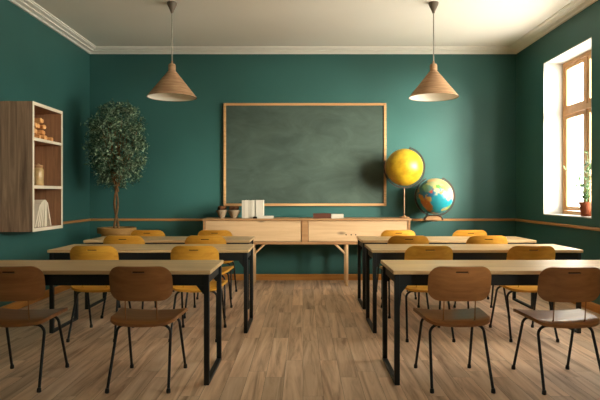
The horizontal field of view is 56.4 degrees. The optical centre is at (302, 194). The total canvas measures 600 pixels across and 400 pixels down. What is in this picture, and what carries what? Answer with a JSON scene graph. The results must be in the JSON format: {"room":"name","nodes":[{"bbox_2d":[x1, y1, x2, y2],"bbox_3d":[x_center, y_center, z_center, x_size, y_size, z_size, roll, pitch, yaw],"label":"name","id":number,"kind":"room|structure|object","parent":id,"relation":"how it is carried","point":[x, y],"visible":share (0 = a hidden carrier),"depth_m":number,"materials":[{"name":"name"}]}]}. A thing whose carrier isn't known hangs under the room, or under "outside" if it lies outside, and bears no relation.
{"room":"classroom","nodes":[
{"label":"classroom","id":0,"kind":"room"},
{"bbox_2d":[0,0,89,306],"bbox_3d":[-3.260,-0.445,3.085,0.300,3.370,10.170,0,0,0],"label":"wall","id":1,"kind":"structure","parent":0,"point":[38,64],"depth_m":6.90,"materials":[{"name":"teal paint"}]},
{"bbox_2d":[0,101,62,231],"bbox_3d":[-2.928,-0.289,6.045,0.364,1.331,0.710,0,0,0],"label":"wall shelf","id":2,"kind":"object","parent":1,"relation":"attached to","point":[20,150],"visible":0.99,"depth_m":5.69,"materials":[{"name":"brown wood"}]},
{"bbox_2d":[34,204,40,227],"bbox_3d":[-2.884,0.219,5.881,0.203,0.245,0.128,0,0,0],"label":"book","id":3,"kind":"object","parent":2,"relation":"on","point":[36,206],"visible":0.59,"depth_m":5.89,"materials":[{"name":"beige paper"}]},
{"bbox_2d":[34,202,41,226],"bbox_3d":[-2.884,0.209,5.925,0.203,0.264,0.098,0,0,0],"label":"book","id":4,"kind":"object","parent":2,"relation":"on","point":[40,203],"visible":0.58,"depth_m":5.92,"materials":[{"name":"beige paper"}]},
{"bbox_2d":[34,201,42,226],"bbox_3d":[-2.884,0.205,5.962,0.203,0.273,0.078,0,0,0],"label":"book","id":5,"kind":"object","parent":2,"relation":"on","point":[34,201],"visible":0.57,"depth_m":5.96,"materials":[{"name":"beige paper"}]},
{"bbox_2d":[34,163,43,185],"bbox_3d":[-2.845,-0.219,6.020,0.108,0.243,0.107,0,0,0],"label":"storage jar","id":6,"kind":"object","parent":2,"relation":"on","point":[38,169],"visible":0.82,"depth_m":5.98,"materials":[{"name":"beige ceramic"}]},
{"bbox_2d":[34,200,43,226],"bbox_3d":[-2.884,0.199,5.999,0.203,0.285,0.056,0,0,0],"label":"book","id":7,"kind":"object","parent":2,"relation":"on","point":[34,200],"visible":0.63,"depth_m":6.00,"materials":[{"name":"beige paper"}]},
{"bbox_2d":[43,200,45,226],"bbox_3d":[-2.884,0.197,6.044,0.203,0.290,0.026,0,0,0],"label":"book","id":8,"kind":"object","parent":2,"relation":"on","point":[44,217],"visible":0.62,"depth_m":6.03,"materials":[{"name":"beige paper"}]},
{"bbox_2d":[47,202,50,225],"bbox_3d":[-2.884,0.210,6.143,0.203,0.262,0.108,0,0,0],"label":"book","id":9,"kind":"object","parent":2,"relation":"on","point":[48,212],"visible":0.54,"depth_m":6.15,"materials":[{"name":"beige paper"}]},
{"label":"chunk","id":10,"kind":"object","parent":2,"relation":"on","visible":0},
{"bbox_3d":[-2.914,-0.679,5.980,0.131,0.050,0.051,0,3,-4],"label":"chunk","id":11,"kind":"object","parent":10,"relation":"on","visible":0},
{"label":"chunk","id":12,"kind":"object","parent":11,"relation":"on","visible":0},
{"bbox_2d":[34,118,42,122],"bbox_3d":[-2.872,-0.796,5.973,0.168,0.051,0.055,0,0,0],"label":"chunk","id":13,"kind":"object","parent":12,"relation":"on","point":[36,120],"visible":0.48,"depth_m":5.95,"materials":[{"name":"orange wood"}]},
{"bbox_3d":[-2.868,-0.620,6.020,0.183,0.052,0.051,0,16,-9],"label":"chunk","id":14,"kind":"object","parent":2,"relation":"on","visible":0},
{"bbox_2d":[37,130,43,134],"bbox_3d":[-2.882,-0.677,6.055,0.149,0.051,0.050,0,0,1],"label":"chunk","id":15,"kind":"object","parent":14,"relation":"on","point":[41,132],"visible":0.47,"depth_m":6.04,"materials":[{"name":"orange wood"}]},
{"bbox_2d":[0,285,70,308],"bbox_3d":[-3.100,1.196,3.085,0.020,0.088,10.170,0,0,0],"label":"baseboard","id":16,"kind":"structure","parent":1,"relation":"attached to","point":[17,304],"depth_m":6.45,"materials":[{"name":"brown wood"}]},
{"bbox_2d":[9,0,95,53],"bbox_3d":[-3.035,-2.092,3.085,0.150,0.076,10.170,0,0,0],"label":"trim","id":17,"kind":"structure","parent":1,"relation":"attached to","point":[32,8],"depth_m":6.81,"materials":[{"name":"beige paint"}]},
{"bbox_2d":[63,219,90,223],"bbox_3d":[-3.098,0.361,3.085,0.024,0.034,10.170,0,0,0],"label":"trim","id":18,"kind":"structure","parent":1,"relation":"attached to","point":[82,220],"depth_m":7.61,"materials":[{"name":"brown wood"}]},
{"bbox_2d":[97,226,135,236],"bbox_3d":[-2.465,0.835,7.420,0.496,0.810,0.496,0,0,0],"label":"tub","id":19,"kind":"object","parent":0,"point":[115,230],"depth_m":7.23,"materials":[{"name":"brown wood"}]},
{"bbox_2d":[0,280,599,399],"bbox_3d":[0.000,1.290,3.085,6.820,0.100,10.770,0,0,0],"label":"floor","id":20,"kind":"structure","parent":0,"point":[305,339],"depth_m":4.41,"materials":[{"name":"brown wood"}]},
{"bbox_2d":[0,266,68,392],"bbox_3d":[-1.869,0.844,3.761,0.463,0.791,0.534,0,0,-4],"label":"chair","id":21,"kind":"object","parent":20,"relation":"on","point":[17,283],"visible":1,"depth_m":3.57,"materials":[{"name":"brown wood"}]},
{"bbox_2d":[66,246,134,341],"bbox_3d":[-1.785,0.834,4.981,0.474,0.811,0.548,0,0,0],"label":"chair","id":22,"kind":"object","parent":20,"relation":"on","point":[76,252],"visible":0.52,"depth_m":4.76,"materials":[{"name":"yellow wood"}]},
{"bbox_2d":[0,260,222,384],"bbox_3d":[-1.500,0.865,3.930,1.800,0.750,0.600,0,0,0],"label":"school desk","id":23,"kind":"object","parent":20,"relation":"on","point":[199,273],"visible":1,"depth_m":3.73,"materials":[{"name":"brown wood"}]},
{"bbox_2d":[80,98,149,236],"bbox_3d":[-2.481,-0.019,7.413,0.883,2.519,0.903,0,0,-16],"label":"potted tree","id":24,"kind":"object","parent":20,"relation":"on","point":[112,171],"visible":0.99,"depth_m":7.30,"materials":[{"name":"green plant"}]},
{"bbox_2d":[100,235,155,318],"bbox_3d":[-1.820,0.825,5.896,0.486,0.831,0.561,0,0,0],"label":"chair","id":25,"kind":"object","parent":20,"relation":"on","point":[110,239],"visible":0.26,"depth_m":5.65,"materials":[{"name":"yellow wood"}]},
{"bbox_2d":[105,266,187,393],"bbox_3d":[-1.035,0.844,3.761,0.463,0.791,0.534,0,0,0],"label":"chair","id":26,"kind":"object","parent":20,"relation":"on","point":[127,283],"visible":1,"depth_m":3.56,"materials":[{"name":"brown wood"}]},
{"bbox_2d":[47,244,253,332],"bbox_3d":[-1.385,0.865,5.300,1.800,0.750,0.600,0,0,0],"label":"school desk","id":27,"kind":"object","parent":20,"relation":"on","point":[242,253],"visible":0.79,"depth_m":5.02,"materials":[{"name":"paint"}]},
{"bbox_2d":[130,230,174,291],"bbox_3d":[-1.860,0.829,6.916,0.481,0.823,0.556,0,0,0],"label":"chair","id":28,"kind":"object","parent":20,"relation":"on","point":[135,232],"visible":0.1,"depth_m":6.67,"materials":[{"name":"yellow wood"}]},
{"bbox_2d":[83,236,254,308],"bbox_3d":[-1.475,0.865,6.350,1.800,0.750,0.600,0,0,0],"label":"school desk","id":29,"kind":"object","parent":20,"relation":"on","point":[147,239],"visible":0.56,"depth_m":6.07,"materials":[{"name":"paint"}]},
{"bbox_2d":[168,246,227,341],"bbox_3d":[-0.925,0.834,4.981,0.474,0.811,0.548,0,0,0],"label":"chair","id":30,"kind":"object","parent":20,"relation":"on","point":[178,252],"visible":0.53,"depth_m":4.77,"materials":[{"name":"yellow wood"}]},
{"bbox_2d":[184,236,233,318],"bbox_3d":[-0.990,0.825,5.896,0.486,0.831,0.561,0,0,0],"label":"chair","id":31,"kind":"object","parent":20,"relation":"on","point":[191,239],"visible":0.3,"depth_m":5.67,"materials":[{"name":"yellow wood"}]},
{"bbox_2d":[196,230,236,299],"bbox_3d":[-1.055,0.829,6.916,0.481,0.823,0.556,0,0,0],"label":"chair","id":32,"kind":"object","parent":20,"relation":"on","point":[202,232],"visible":0.21,"depth_m":6.68,"materials":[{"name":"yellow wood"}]},
{"bbox_2d":[202,217,410,285],"bbox_3d":[0.050,0.780,7.794,2.830,0.920,0.432,0,0,0],"label":"sideboard","id":33,"kind":"object","parent":20,"relation":"on","point":[278,230],"visible":0.75,"depth_m":7.60,"materials":[{"name":"beige wood"}]},
{"bbox_2d":[216,210,226,217],"bbox_3d":[-1.125,0.264,7.760,0.152,0.112,0.152,0,0,0],"label":"pot","id":34,"kind":"object","parent":33,"relation":"on","point":[221,213],"visible":0.88,"depth_m":7.71,"materials":[{"name":"grey ceramic"}]},
{"bbox_2d":[228,210,240,217],"bbox_3d":[-0.953,0.264,7.760,0.180,0.112,0.180,0,0,0],"label":"pot","id":35,"kind":"object","parent":33,"relation":"on","point":[233,213],"visible":0.88,"depth_m":7.70,"materials":[{"name":"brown ceramic"}]},
{"bbox_2d":[242,200,244,217],"bbox_3d":[-0.818,0.197,7.763,0.042,0.247,0.173,0,0,0],"label":"book","id":36,"kind":"object","parent":33,"relation":"on","point":[243,201],"visible":0.81,"depth_m":7.68,"materials":[{"name":"beige paper"}]},
{"bbox_2d":[245,200,247,217],"bbox_3d":[-0.774,0.195,7.763,0.042,0.250,0.173,0,0,0],"label":"book","id":37,"kind":"object","parent":33,"relation":"on","point":[246,201],"visible":0.79,"depth_m":7.68,"materials":[{"name":"white paper"}]},
{"bbox_2d":[248,200,250,217],"bbox_3d":[-0.730,0.197,7.763,0.042,0.247,0.173,0,0,0],"label":"book","id":38,"kind":"object","parent":33,"relation":"on","point":[249,201],"visible":0.77,"depth_m":7.68,"materials":[{"name":"beige paper"}]},
{"bbox_2d":[251,200,255,217],"bbox_3d":[-0.686,0.195,7.763,0.042,0.250,0.173,0,0,0],"label":"book","id":39,"kind":"object","parent":33,"relation":"on","point":[253,202],"visible":0.88,"depth_m":7.68,"materials":[{"name":"white paper"}]},
{"bbox_2d":[256,200,263,216],"bbox_3d":[-0.597,0.194,7.763,0.106,0.252,0.173,0,0,0],"label":"book","id":40,"kind":"object","parent":33,"relation":"on","point":[259,203],"visible":0.84,"depth_m":7.68,"materials":[{"name":"white paper"}]},
{"bbox_2d":[257,216,273,218],"bbox_3d":[-0.510,0.302,7.641,0.220,0.036,0.058,0,0,0],"label":"book","id":41,"kind":"object","parent":33,"relation":"on","point":[258,217],"visible":1,"depth_m":7.61,"materials":[{"name":"white paper"}]},
{"bbox_2d":[313,213,330,217],"bbox_3d":[0.263,0.287,7.748,0.245,0.066,0.183,0,0,0],"label":"book","id":42,"kind":"object","parent":33,"relation":"on","point":[315,215],"visible":0.99,"depth_m":7.66,"materials":[{"name":"brown paper"}]},
{"bbox_2d":[331,214,343,217],"bbox_3d":[0.472,0.291,7.748,0.165,0.058,0.183,0,0,0],"label":"book","id":43,"kind":"object","parent":33,"relation":"on","point":[332,215],"visible":0.86,"depth_m":7.66,"materials":[{"name":"white paper"}]},
{"bbox_2d":[383,147,424,217],"bbox_3d":[1.410,-0.175,7.800,0.516,0.990,0.516,0,0,36],"label":"globe","id":44,"kind":"object","parent":33,"relation":"on","point":[404,167],"visible":1,"depth_m":7.63,"materials":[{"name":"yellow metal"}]},
{"bbox_2d":[377,230,416,299],"bbox_3d":[1.140,0.829,6.916,0.481,0.823,0.556,0,0,0],"label":"chair","id":45,"kind":"object","parent":20,"relation":"on","point":[386,232],"visible":0.12,"depth_m":6.67,"materials":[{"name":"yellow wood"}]},
{"bbox_2d":[380,235,428,318],"bbox_3d":[1.070,0.825,5.896,0.486,0.831,0.561,0,0,0],"label":"chair","id":46,"kind":"object","parent":20,"relation":"on","point":[396,239],"visible":0.17,"depth_m":5.66,"materials":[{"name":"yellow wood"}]},
{"bbox_2d":[400,246,455,341],"bbox_3d":[1.075,0.834,4.981,0.474,0.811,0.548,0,0,0],"label":"chair","id":47,"kind":"object","parent":20,"relation":"on","point":[413,252],"visible":0.38,"depth_m":4.75,"materials":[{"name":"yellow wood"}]},
{"bbox_2d":[357,236,536,308],"bbox_3d":[1.580,0.865,6.350,1.890,0.750,0.600,0,0,0],"label":"school desk","id":48,"kind":"object","parent":20,"relation":"on","point":[362,240],"visible":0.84,"depth_m":6.09,"materials":[{"name":"paint"}]},
{"bbox_2d":[413,266,495,393],"bbox_3d":[1.000,0.844,3.761,0.463,0.791,0.534,0,0,0],"label":"chair","id":49,"kind":"object","parent":20,"relation":"on","point":[445,283],"visible":1,"depth_m":3.56,"materials":[{"name":"brown wood"}]},
{"bbox_2d":[452,230,488,299],"bbox_3d":[2.000,0.829,6.916,0.481,0.823,0.556,0,0,0],"label":"chair","id":50,"kind":"object","parent":20,"relation":"on","point":[458,232],"visible":0.12,"depth_m":6.67,"materials":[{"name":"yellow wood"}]},
{"bbox_2d":[365,244,582,332],"bbox_3d":[1.560,0.865,5.300,1.890,0.750,0.600,0,0,0],"label":"school desk","id":51,"kind":"object","parent":20,"relation":"on","point":[378,252],"visible":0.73,"depth_m":5.02,"materials":[{"name":"paint"}]},
{"bbox_2d":[453,235,510,317],"bbox_3d":[1.870,0.825,5.896,0.486,0.831,0.561,0,0,0],"label":"chair","id":52,"kind":"object","parent":20,"relation":"on","point":[500,239],"visible":0.2,"depth_m":5.66,"materials":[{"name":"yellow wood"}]},
{"bbox_2d":[381,260,599,384],"bbox_3d":[1.530,0.865,3.930,1.890,0.750,0.600,0,0,0],"label":"school desk","id":53,"kind":"object","parent":20,"relation":"on","point":[403,273],"visible":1,"depth_m":3.78,"materials":[{"name":"brown wood"}]},
{"bbox_2d":[489,246,558,341],"bbox_3d":[1.950,0.834,4.981,0.474,0.811,0.548,0,0,0],"label":"chair","id":54,"kind":"object","parent":20,"relation":"on","point":[515,252],"visible":0.59,"depth_m":4.76,"materials":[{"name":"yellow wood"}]},
{"bbox_2d":[511,267,599,394],"bbox_3d":[1.690,0.844,3.732,0.463,0.791,0.534,0,0,0],"label":"chair","id":55,"kind":"object","parent":20,"relation":"on","point":[555,284],"visible":1,"depth_m":3.53,"materials":[{"name":"brown wood"}]},
{"bbox_2d":[90,54,515,273],"bbox_3d":[0.000,-0.445,8.320,6.820,3.370,0.300,0,0,0],"label":"wall","id":56,"kind":"structure","parent":0,"point":[468,140],"depth_m":8.17,"materials":[{"name":"teal paint"}]},
{"bbox_2d":[212,274,390,279],"bbox_3d":[0.000,1.196,8.160,6.220,0.088,0.020,0,0,0],"label":"baseboard","id":57,"kind":"structure","parent":56,"relation":"attached to","point":[238,276],"depth_m":8.15,"materials":[{"name":"brown wood"}]},
{"bbox_2d":[91,46,514,53],"bbox_3d":[0.000,-2.092,8.095,6.220,0.076,0.150,0,0,0],"label":"trim","id":58,"kind":"structure","parent":56,"relation":"attached to","point":[99,49],"depth_m":8.09,"materials":[{"name":"beige paint"}]},
{"bbox_2d":[91,219,514,220],"bbox_3d":[0.000,0.361,8.158,6.220,0.034,0.024,0,0,0],"label":"trim","id":59,"kind":"structure","parent":56,"relation":"attached to","point":[91,219],"depth_m":8.15,"materials":[{"name":"brown wood"}]},
{"bbox_2d":[223,103,385,205],"bbox_3d":[0.028,-0.588,8.148,2.365,1.495,0.045,0,0,0],"label":"chalkboard","id":60,"kind":"object","parent":56,"relation":"attached to","point":[277,154],"visible":0.99,"depth_m":8.14,"materials":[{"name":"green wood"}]},
{"bbox_2d":[414,178,454,220],"bbox_3d":[1.850,0.061,7.860,0.504,0.618,0.504,0,0,-43],"label":"globe","id":61,"kind":"object","parent":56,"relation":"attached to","point":[434,195],"visible":1,"depth_m":7.70,"materials":[{"name":"multicoloured plastic"}]},
{"bbox_2d":[33,0,572,45],"bbox_3d":[0.000,-2.180,3.085,6.820,0.100,10.770,0,0,0],"label":"ceiling","id":62,"kind":"structure","parent":0,"point":[101,22],"depth_m":6.88,"materials":[{"name":"white paint"}]},
{"bbox_2d":[147,1,196,101],"bbox_3d":[-1.450,-1.605,6.200,0.544,1.050,0.544,0,0,0],"label":"pendant lamp","id":63,"kind":"object","parent":62,"relation":"hanging from","point":[171,87],"visible":1,"depth_m":6.15,"materials":[{"name":"wood"}]},
{"bbox_2d":[409,1,458,101],"bbox_3d":[1.445,-1.605,6.200,0.544,1.050,0.544,0,0,0],"label":"pendant lamp","id":64,"kind":"object","parent":62,"relation":"hanging from","point":[433,87],"visible":1,"depth_m":6.14,"materials":[{"name":"wood"}]},
{"bbox_2d":[516,0,599,304],"bbox_3d":[3.260,-0.445,3.085,0.300,3.370,10.170,0,0,0],"label":"wall","id":65,"kind":"structure","parent":0,"point":[584,25],"depth_m":7.27,"materials":[{"name":"teal paint"}]},
{"bbox_2d":[510,0,596,53],"bbox_3d":[3.035,-2.092,3.085,0.150,0.076,10.170,0,0,0],"label":"trim","id":66,"kind":"structure","parent":65,"relation":"attached to","point":[573,8],"depth_m":6.81,"materials":[{"name":"beige paint"}]},
{"bbox_2d":[515,219,599,230],"bbox_3d":[3.098,0.361,3.085,0.024,0.034,10.170,0,0,0],"label":"trim","id":67,"kind":"structure","parent":65,"relation":"attached to","point":[520,220],"depth_m":6.70,"materials":[{"name":"brown wood"}]},
{"bbox_2d":[543,37,591,218],"bbox_3d":[3.259,-0.725,6.635,0.302,1.960,1.210,0,0,0],"label":"window","id":68,"kind":"structure","parent":65,"relation":"in","point":[557,111],"depth_m":7.20,"materials":[{"name":"white paint"}]},
{"bbox_2d":[563,151,590,215],"bbox_3d":[3.182,-0.135,6.349,0.336,0.754,0.512,0,0,0],"label":"potted plant","id":69,"kind":"object","parent":68,"relation":"on","point":[585,207],"visible":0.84,"depth_m":6.37,"materials":[{"name":"green plant"}]},
{"bbox_2d":[571,302,599,313],"bbox_3d":[3.100,1.196,3.085,0.020,0.088,10.170,0,0,0],"label":"baseboard","id":70,"kind":"structure","parent":65,"relation":"attached to","point":[594,307],"depth_m":6.00,"materials":[{"name":"brown wood"}]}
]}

